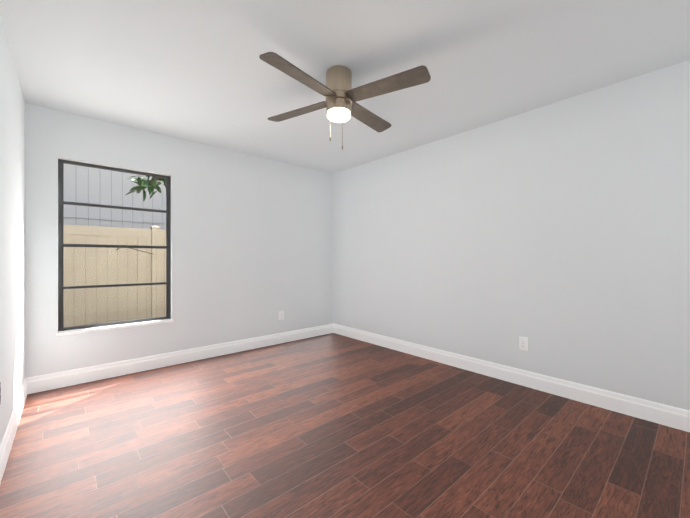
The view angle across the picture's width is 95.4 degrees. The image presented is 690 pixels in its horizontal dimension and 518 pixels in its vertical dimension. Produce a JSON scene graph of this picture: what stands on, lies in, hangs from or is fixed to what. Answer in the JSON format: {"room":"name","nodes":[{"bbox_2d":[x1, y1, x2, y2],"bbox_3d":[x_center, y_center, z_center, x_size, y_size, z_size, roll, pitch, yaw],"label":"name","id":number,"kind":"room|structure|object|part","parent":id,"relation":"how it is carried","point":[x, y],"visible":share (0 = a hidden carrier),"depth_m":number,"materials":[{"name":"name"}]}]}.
{"room":"empty bedroom","nodes":[
{"label":"empty bedroom","id":0,"kind":"room"},
{"bbox_2d":[0,15,24,445],"bbox_3d":[-1.284,-0.087,0.895,0.200,2.440,4.440,0,0,-41],"label":"wall","id":1,"kind":"structure","parent":0,"point":[12,240],"depth_m":2.00,"materials":[{"name":"paint"}]},
{"bbox_2d":[0,378,26,483],"bbox_3d":[-1.204,1.065,0.967,0.015,0.137,4.440,0,0,-41],"label":"baseboard","id":2,"kind":"structure","parent":1,"relation":"attached to","point":[8,440],"depth_m":1.92,"materials":[{"name":"paint"}]},
{"bbox_2d":[25,103,332,377],"bbox_3d":[-1.467,-0.088,3.773,3.731,2.440,0.120,0,0,-41],"label":"wall","id":3,"kind":"structure","parent":0,"point":[251,246],"depth_m":3.54,"materials":[{"name":"paint"}]},
{"bbox_2d":[58,159,170,330],"bbox_3d":[-2.215,-0.125,3.093,0.903,1.546,0.135,0,0,-41],"label":"awning window","id":4,"kind":"structure","parent":3,"relation":"in","point":[62,286],"depth_m":3.06,"materials":[{"name":"grey metal"}]},
{"bbox_2d":[56,319,173,335],"bbox_3d":[-2.221,0.661,3.100,0.927,0.026,0.134,0,0,-41],"label":"window sill","id":5,"kind":"structure","parent":3,"relation":"attached to","point":[85,330],"depth_m":3.02,"materials":[{"name":"paint"}]},
{"bbox_2d":[26,324,332,393],"bbox_3d":[-1.422,1.063,3.723,3.331,0.137,0.015,0,0,-41],"label":"baseboard","id":6,"kind":"structure","parent":3,"relation":"attached to","point":[45,382],"depth_m":3.26,"materials":[{"name":"paint"}]},
{"bbox_2d":[279,311,283,319],"bbox_3d":[-0.856,0.760,4.226,0.070,0.115,0.010,0,0,-41],"label":"outlet","id":7,"kind":"object","parent":3,"relation":"attached to","point":[281,315],"visible":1,"depth_m":4.22,"materials":[{"name":"white plastic"}]},
{"bbox_2d":[0,333,689,517],"bbox_3d":[0.067,1.183,2.033,3.731,0.100,4.760,0,0,-41],"label":"floor","id":8,"kind":"structure","parent":0,"point":[332,425],"depth_m":1.90,"materials":[{"name":"brown wood"}]},
{"bbox_2d":[0,0,689,173],"bbox_3d":[0.067,-1.382,2.031,3.731,0.150,4.760,0,0,-41],"label":"ceiling","id":9,"kind":"structure","parent":0,"point":[200,71],"depth_m":2.06,"materials":[{"name":"paint"}]},
{"bbox_2d":[259,52,430,149],"bbox_3d":[-0.043,-1.028,2.208,1.021,0.559,0.908,0,0,-10],"label":"ceiling fan","id":10,"kind":"object","parent":9,"relation":"attached to","point":[340,104],"visible":1,"depth_m":2.12,"materials":[{"name":"brown wood"}]},
{"bbox_3d":[-0.043,-1.028,2.208,0.400,0.559,0.391,0,0,-41],"label":"motor","id":11,"kind":"part","parent":10,"relation":"part of","materials":[{"name":"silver metal"}]},
{"bbox_2d":[333,60,689,410],"bbox_3d":[1.365,-0.088,3.229,0.200,2.440,4.440,0,0,-41],"label":"wall","id":12,"kind":"structure","parent":0,"point":[557,234],"depth_m":2.68,"materials":[{"name":"paint"}]},
{"bbox_2d":[333,324,689,431],"bbox_3d":[1.284,1.064,3.159,0.015,0.137,4.440,0,0,-41],"label":"baseboard","id":13,"kind":"structure","parent":12,"relation":"attached to","point":[666,415],"depth_m":2.67,"materials":[{"name":"paint"}]},
{"bbox_2d":[519,336,527,350],"bbox_3d":[1.596,0.756,2.809,0.010,0.115,0.070,0,0,-41],"label":"outlet","id":14,"kind":"object","parent":12,"relation":"attached to","point":[523,343],"visible":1,"depth_m":2.81,"materials":[{"name":"white plastic"}]},
{"label":"outside","id":15,"kind":"structure","parent":0,"visible":0},
{"bbox_3d":[-3.440,1.299,8.032,18.000,0.100,8.880,0,0,-41],"label":"ground","id":16,"kind":"structure","parent":15,"visible":0},
{"bbox_2d":[63,225,165,326],"bbox_3d":[-2.650,0.297,7.134,12.008,1.906,0.148,0,0,-41],"label":"fence","id":17,"kind":"object","parent":16,"relation":"on","point":[146,293],"depth_m":5.72,"materials":[{"name":"wood"}]},
{"bbox_2d":[63,163,165,229],"bbox_3d":[-3.098,-0.911,8.399,15.000,4.320,0.180,0,0,-41],"label":"siding","id":18,"kind":"object","parent":16,"relation":"on","point":[79,190],"depth_m":6.63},
{"bbox_2d":[126,176,165,200],"bbox_3d":[-1.822,-0.538,5.341,3.308,3.582,1.566,0,0,-41],"label":"branch","id":19,"kind":"object","parent":16,"relation":"on","point":[143,184],"depth_m":3.98,"materials":[{"name":"green plant"}]}
]}

